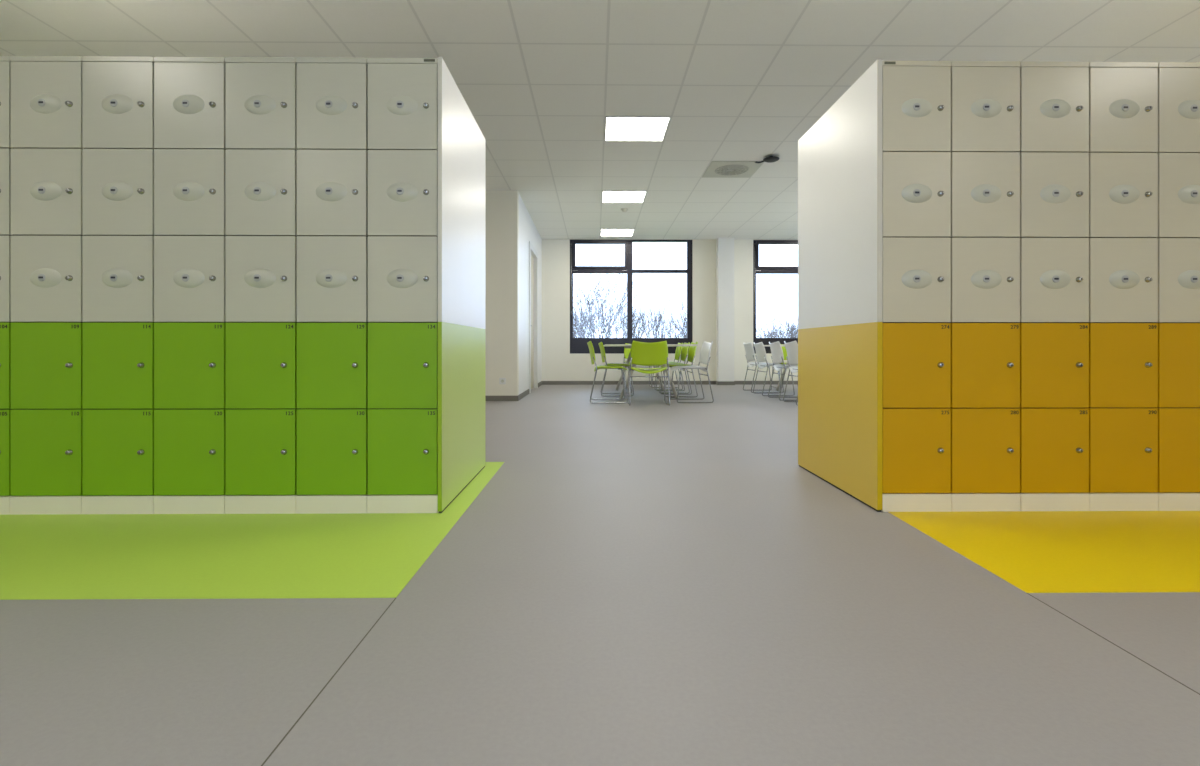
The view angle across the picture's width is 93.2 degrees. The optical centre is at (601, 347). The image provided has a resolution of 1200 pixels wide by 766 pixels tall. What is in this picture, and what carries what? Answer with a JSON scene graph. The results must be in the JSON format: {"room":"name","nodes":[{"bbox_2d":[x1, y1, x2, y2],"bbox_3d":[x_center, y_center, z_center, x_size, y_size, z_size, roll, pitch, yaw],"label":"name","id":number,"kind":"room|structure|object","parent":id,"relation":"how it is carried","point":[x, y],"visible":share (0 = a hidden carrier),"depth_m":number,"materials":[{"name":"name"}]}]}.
{"room":"school locker area","nodes":[
{"label":"school locker area","id":0,"kind":"room"},
{"bbox_2d":[485,190,518,395],"bbox_3d":[-3.498,-0.689,7.502,4.770,2.772,0.120,0,0,-1],"label":"wall","id":1,"kind":"structure","parent":0,"point":[501,206],"depth_m":7.47,"materials":[{"name":"beige paint"}]},
{"bbox_2d":[499,378,505,383],"bbox_3d":[-1.309,0.435,7.460,0.084,0.084,0.013,0,0,-1],"label":"wall socket","id":2,"kind":"object","parent":1,"relation":"attached to","point":[501,380],"visible":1,"depth_m":7.46,"materials":[{"name":"white plastic"}]},
{"bbox_2d":[519,194,541,393],"bbox_3d":[-1.191,-0.689,9.188,0.120,2.772,3.200,0,0,-1],"label":"wall","id":3,"kind":"structure","parent":0,"point":[528,232],"depth_m":8.31,"materials":[{"name":"white paint"}]},
{"bbox_2d":[529,241,537,392],"bbox_3d":[-1.183,-0.473,9.308,0.140,2.340,1.160,0,0,-1],"label":"door","id":4,"kind":"structure","parent":3,"relation":"in","point":[533,255],"depth_m":9.79,"materials":[{"name":"white wood"}]},
{"bbox_2d":[0,384,1199,765],"bbox_3d":[0.458,0.797,3.855,12.600,0.200,14.500,0,0,-1],"label":"floor","id":5,"kind":"structure","parent":0,"point":[649,581],"depth_m":1.33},
{"bbox_2d":[0,56,13,514],"bbox_3d":[-2.628,-0.262,2.829,0.296,1.918,0.954,0,0,-1],"label":"lockers","id":6,"kind":"object","parent":5,"relation":"on","point":[5,63],"visible":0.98,"depth_m":2.37,"materials":[{"name":"white paint"}]},
{"bbox_2d":[10,56,85,514],"bbox_3d":[-2.331,-0.262,2.832,0.296,1.918,0.954,0,0,-1],"label":"lockers","id":7,"kind":"object","parent":5,"relation":"on","point":[47,91],"visible":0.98,"depth_m":2.37,"materials":[{"name":"white paint"}]},
{"bbox_2d":[82,56,156,513],"bbox_3d":[-2.034,-0.262,2.836,0.296,1.918,0.954,0,0,-1],"label":"lockers","id":8,"kind":"object","parent":5,"relation":"on","point":[118,91],"visible":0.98,"depth_m":2.37,"materials":[{"name":"white metal"}]},
{"bbox_2d":[153,57,227,513],"bbox_3d":[-1.737,-0.262,2.839,0.296,1.918,0.954,0,0,-1],"label":"lockers","id":9,"kind":"object","parent":5,"relation":"on","point":[190,408],"visible":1,"depth_m":2.38,"materials":[{"name":"white metal"}]},
{"bbox_2d":[0,462,503,599],"bbox_3d":[-3.106,0.696,2.495,5.043,0.001,1.882,0,0,-1],"label":"floor marking","id":10,"kind":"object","parent":5,"relation":"on","point":[337,555],"depth_m":1.91,"materials":[{"name":"green plastic"}]},
{"bbox_2d":[438,57,484,512],"bbox_3d":[-0.687,-0.264,2.855,0.018,1.920,0.945,0,0,-1],"label":"end panel","id":11,"kind":"object","parent":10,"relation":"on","point":[461,142],"visible":1,"depth_m":2.69,"materials":[{"name":"white laminate"}]},
{"bbox_2d":[225,57,297,513],"bbox_3d":[-1.440,-0.262,2.842,0.296,1.918,0.954,0,0,-1],"label":"lockers","id":12,"kind":"object","parent":5,"relation":"on","point":[261,92],"visible":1,"depth_m":2.38,"materials":[{"name":"white paint"}]},
{"bbox_2d":[261,598,395,765],"bbox_3d":[-0.548,0.697,-0.812,0.003,0.001,4.788,0,0,-1],"label":"trim","id":13,"kind":"structure","parent":5,"relation":"on","point":[395,598],"depth_m":1.15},
{"bbox_2d":[296,57,368,513],"bbox_3d":[-1.143,-0.262,2.845,0.296,1.918,0.954,0,0,-1],"label":"lockers","id":14,"kind":"object","parent":5,"relation":"on","point":[332,93],"visible":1,"depth_m":2.38,"materials":[{"name":"white metal"}]},
{"bbox_2d":[367,58,438,512],"bbox_3d":[-0.846,-0.262,2.849,0.296,1.918,0.954,0,0,-1],"label":"lockers","id":15,"kind":"object","parent":5,"relation":"on","point":[402,92],"visible":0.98,"depth_m":2.39,"materials":[{"name":"white metal"}]},
{"bbox_2d":[587,341,627,402],"bbox_3d":[0.067,0.302,7.361,0.524,0.783,0.488,0,0,-1],"label":"chair","id":16,"kind":"object","parent":5,"relation":"on","point":[591,349],"visible":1,"depth_m":7.17,"materials":[{"name":"plastic"}]},
{"bbox_2d":[598,342,633,395],"bbox_3d":[0.206,0.302,8.363,0.524,0.783,0.488,0,0,-1],"label":"chair","id":17,"kind":"object","parent":5,"relation":"on","point":[601,346],"visible":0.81,"depth_m":8.16,"materials":[{"name":"plastic"}]},
{"bbox_2d":[623,343,651,387],"bbox_3d":[0.629,0.302,10.129,0.488,0.783,0.524,0,0,-1],"label":"chair","id":18,"kind":"object","parent":5,"relation":"on","point":[626,350],"visible":0.2,"depth_m":10.30,"materials":[{"name":"plastic"}]},
{"bbox_2d":[627,341,669,405],"bbox_3d":[0.568,0.302,6.995,0.488,0.783,0.524,0,0,-1],"label":"chair","id":19,"kind":"object","parent":5,"relation":"on","point":[642,353],"visible":1,"depth_m":6.79,"materials":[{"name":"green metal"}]},
{"bbox_2d":[603,344,697,398],"bbox_3d":[0.631,0.323,8.568,1.200,0.742,2.400,0,0,-1],"label":"meeting table","id":20,"kind":"object","parent":5,"relation":"on","point":[605,345],"visible":0.52,"depth_m":7.68,"materials":[{"name":"beige metal"}]},
{"bbox_2d":[651,343,682,389],"bbox_3d":[1.107,0.302,9.563,0.524,0.783,0.488,0,0,-1],"label":"chair","id":21,"kind":"object","parent":5,"relation":"on","point":[678,348],"visible":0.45,"depth_m":9.66,"materials":[{"name":"plastic"}]},
{"bbox_2d":[656,342,689,393],"bbox_3d":[1.114,0.302,8.883,0.524,0.783,0.488,0,0,-1],"label":"chair","id":22,"kind":"object","parent":5,"relation":"on","point":[684,352],"visible":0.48,"depth_m":8.96,"materials":[{"name":"plastic"}]},
{"bbox_2d":[660,342,697,396],"bbox_3d":[1.122,0.302,8.213,0.524,0.783,0.488,0,0,-1],"label":"chair","id":23,"kind":"object","parent":5,"relation":"on","point":[692,349],"visible":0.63,"depth_m":8.32,"materials":[{"name":"plastic"}]},
{"bbox_2d":[670,341,713,402],"bbox_3d":[1.171,0.302,7.375,0.524,0.783,0.488,0,0,-4],"label":"chair","id":24,"kind":"object","parent":5,"relation":"on","point":[704,358],"visible":0.99,"depth_m":7.44,"materials":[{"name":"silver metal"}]},
{"bbox_2d":[743,342,780,392],"bbox_3d":[2.519,0.302,8.998,0.524,0.783,0.488,0,0,-1],"label":"chair","id":25,"kind":"object","parent":5,"relation":"on","point":[750,354],"visible":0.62,"depth_m":8.89,"materials":[{"name":"white plastic"}]},
{"bbox_2d":[754,345,787,390],"bbox_3d":[3.197,0.323,8.446,1.200,0.742,2.400,0,0,-1],"label":"meeting table","id":26,"kind":"object","parent":5,"relation":"on","point":[778,386],"visible":0.11,"depth_m":9.07,"materials":[{"name":"beige metal"}]},
{"bbox_2d":[753,342,794,395],"bbox_3d":[2.526,0.302,8.408,0.524,0.783,0.488,0,0,-1],"label":"chair","id":27,"kind":"object","parent":5,"relation":"on","point":[760,355],"visible":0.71,"depth_m":8.29,"materials":[{"name":"white plastic"}]},
{"bbox_2d":[768,341,797,400],"bbox_3d":[2.544,0.302,7.688,0.524,0.783,0.488,0,0,-1],"label":"chair","id":28,"kind":"object","parent":5,"relation":"on","point":[777,357],"visible":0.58,"depth_m":7.59,"materials":[{"name":"white plastic"}]},
{"bbox_2d":[771,344,797,387],"bbox_3d":[3.252,0.302,9.868,0.488,0.783,0.524,0,0,-1],"label":"chair","id":29,"kind":"object","parent":5,"relation":"on","point":[783,348],"visible":0.16,"depth_m":10.07,"materials":[{"name":"plastic"}]},
{"bbox_2d":[783,341,797,405],"bbox_3d":[2.551,0.302,7.048,0.524,0.783,0.488,0,0,-1],"label":"chair","id":30,"kind":"object","parent":5,"relation":"on","point":[791,347],"visible":0.5,"depth_m":7.00,"materials":[{"name":"white plastic"}]},
{"bbox_2d":[798,59,881,511],"bbox_3d":[1.173,-0.264,2.876,0.021,1.920,0.945,0,0,-1],"label":"end panel","id":31,"kind":"object","parent":5,"relation":"on","point":[840,155],"visible":1,"depth_m":2.73,"materials":[{"name":"white laminate"}]},
{"bbox_2d":[881,61,950,511],"bbox_3d":[1.334,-0.262,2.873,0.296,1.918,0.954,0,0,-1],"label":"lockers","id":32,"kind":"object","parent":5,"relation":"on","point":[916,95],"visible":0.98,"depth_m":2.41,"materials":[{"name":"white metal"}]},
{"bbox_2d":[949,61,1020,511],"bbox_3d":[1.631,-0.262,2.876,0.296,1.918,0.954,0,0,-1],"label":"lockers","id":33,"kind":"object","parent":5,"relation":"on","point":[985,95],"visible":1,"depth_m":2.41,"materials":[{"name":"beige paint"}]},
{"bbox_2d":[889,511,1199,592],"bbox_3d":[3.885,0.696,2.553,5.374,0.001,1.820,0,0,-1],"label":"floor marking","id":34,"kind":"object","parent":5,"relation":"on","point":[1032,551],"depth_m":2.01,"materials":[{"name":"yellow plastic"}]},
{"bbox_2d":[1017,61,1089,510],"bbox_3d":[1.928,-0.262,2.879,0.296,1.918,0.954,0,0,-1],"label":"lockers","id":35,"kind":"object","parent":5,"relation":"on","point":[1054,96],"visible":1,"depth_m":2.42,"materials":[{"name":"white metal"}]},
{"bbox_2d":[1027,593,1199,694],"bbox_3d":[1.199,0.697,0.813,0.003,0.001,1.600,0,0,1],"label":"trim","id":36,"kind":"structure","parent":5,"relation":"on","point":[1027,593],"depth_m":1.31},
{"bbox_2d":[1086,62,1157,510],"bbox_3d":[2.225,-0.262,2.882,0.296,1.918,0.954,0,0,-1],"label":"lockers","id":37,"kind":"object","parent":5,"relation":"on","point":[1123,96],"visible":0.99,"depth_m":2.42,"materials":[{"name":"beige paint"}]},
{"bbox_2d":[1154,62,1199,510],"bbox_3d":[2.522,-0.262,2.886,0.296,1.918,0.954,0,0,-1],"label":"lockers","id":38,"kind":"object","parent":5,"relation":"on","point":[1178,152],"visible":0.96,"depth_m":2.42,"materials":[{"name":"beige paint"}]},
{"bbox_2d":[0,0,1199,238],"bbox_3d":[0.458,-2.175,3.855,12.600,0.200,14.500,0,0,-1],"label":"ceiling","id":39,"kind":"structure","parent":0,"point":[736,80],"depth_m":4.01,"materials":[{"name":"tile"}]},
{"bbox_2d":[600,229,634,235],"bbox_3d":[0.268,-2.071,10.174,0.596,0.008,0.596,0,0,-1],"label":"recessed light","id":40,"kind":"object","parent":39,"relation":"in","point":[603,232],"visible":1,"depth_m":10.16,"materials":[{"name":"white plastic"}]},
{"bbox_2d":[602,191,646,202],"bbox_3d":[0.294,-2.071,7.774,0.596,0.008,0.596,0,0,-1],"label":"recessed light","id":41,"kind":"object","parent":39,"relation":"in","point":[607,196],"visible":1,"depth_m":7.75,"materials":[{"name":"white plastic"}]},
{"bbox_2d":[604,116,670,140],"bbox_3d":[0.321,-2.071,5.374,0.596,0.008,0.596,0,0,-1],"label":"recessed light","id":42,"kind":"object","parent":39,"relation":"in","point":[617,128],"visible":1,"depth_m":5.35,"materials":[{"name":"white plastic"}]},
{"bbox_2d":[702,161,763,177],"bbox_3d":[1.508,-2.067,6.587,0.584,0.016,0.584,0,0,-1],"label":"ceiling vent","id":43,"kind":"object","parent":39,"relation":"in","point":[716,169],"visible":0.98,"depth_m":6.55,"materials":[{"name":"white metal"}]},
{"bbox_2d":[754,156,778,162],"bbox_3d":[1.816,-2.053,6.200,0.170,0.056,0.294,0,0,-15],"label":"ceiling sensor","id":44,"kind":"object","parent":39,"relation":"attached to","point":[770,159],"visible":1,"depth_m":6.12,"materials":[{"name":"black plastic"}]},
{"bbox_2d":[542,239,797,380],"bbox_3d":[2.514,-0.689,10.978,7.930,2.772,0.300,0,0,-1],"label":"wall","id":45,"kind":"structure","parent":0,"point":[558,364],"depth_m":10.82,"materials":[{"name":"beige paint"}]},
{"bbox_2d":[570,240,691,353],"bbox_3d":[0.557,-0.982,10.848,2.343,2.173,0.097,0,0,-1],"label":"window","id":46,"kind":"structure","parent":45,"relation":"in","point":[577,345],"depth_m":10.82,"materials":[{"name":"black metal"}]},
{"bbox_2d":[485,381,797,400],"bbox_3d":[0.400,0.662,9.139,12.200,0.070,3.332,0,0,-1],"label":"baseboard","id":47,"kind":"structure","parent":45,"relation":"attached to","point":[543,382],"depth_m":10.79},
{"bbox_2d":[753,240,797,352],"bbox_3d":[4.062,-0.982,10.887,2.343,2.173,0.097,0,0,-1],"label":"window","id":48,"kind":"structure","parent":45,"relation":"in","point":[757,269],"depth_m":10.85,"materials":[{"name":"black metal"}]},
{"bbox_2d":[716,237,733,380],"bbox_3d":[2.332,-0.689,10.736,0.300,2.772,0.180,0,0,-1],"label":"wall","id":49,"kind":"structure","parent":0,"point":[724,245],"depth_m":10.65,"materials":[{"name":"paint"}]},
{"label":"outside","id":50,"kind":"structure","parent":0,"visible":0},
{"bbox_3d":[-0.781,4.547,70.996,120.000,0.500,118.000,0,0,-1],"label":"ground","id":51,"kind":"structure","parent":50,"visible":0},
{"bbox_2d":[573,298,606,337],"bbox_3d":[-2.764,-0.500,57.290,6.188,9.605,7.342,0,0,-33],"label":"bare tree","id":52,"kind":"object","parent":51,"relation":"on","point":[575,312],"visible":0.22,"depth_m":56.18,"materials":[{"name":"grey plant"}]},
{"bbox_2d":[573,261,650,337],"bbox_3d":[-0.015,-0.498,34.026,6.214,9.610,6.824,0,0,-1],"label":"bare tree","id":53,"kind":"object","parent":51,"relation":"on","point":[588,304],"visible":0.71,"depth_m":33.14,"materials":[{"name":"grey plant"}]},
{"bbox_2d":[594,300,662,337],"bbox_3d":[1.968,0.048,46.469,5.864,8.503,5.500,0,0,30],"label":"bare tree","id":54,"kind":"object","parent":51,"relation":"on","point":[624,334],"visible":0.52,"depth_m":45.96,"materials":[{"name":"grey plant"}]},
{"bbox_2d":[633,289,679,337],"bbox_3d":[5.358,-0.917,57.785,5.270,10.431,4.582,0,0,-1],"label":"bare tree","id":55,"kind":"object","parent":51,"relation":"on","point":[662,309],"visible":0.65,"depth_m":57.59,"materials":[{"name":"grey plant"}]},
{"bbox_2d":[655,297,686,337],"bbox_3d":[5.828,0.202,38.425,4.398,8.209,5.381,0,0,-19],"label":"bare tree","id":56,"kind":"object","parent":51,"relation":"on","point":[683,329],"visible":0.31,"depth_m":38.08,"materials":[{"name":"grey plant"}]},
{"bbox_2d":[756,313,796,337],"bbox_3d":[23.534,-0.500,78.884,6.454,9.606,6.913,0,0,-1],"label":"bare tree","id":57,"kind":"object","parent":51,"relation":"on","point":[769,334],"visible":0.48,"depth_m":78.49,"materials":[{"name":"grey plant"}]},
{"bbox_2d":[772,317,797,337],"bbox_3d":[22.623,0.300,66.173,5.194,8.006,5.265,0,0,27],"label":"bare tree","id":58,"kind":"object","parent":51,"relation":"on","point":[793,327],"visible":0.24,"depth_m":65.80,"materials":[{"name":"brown plant"}]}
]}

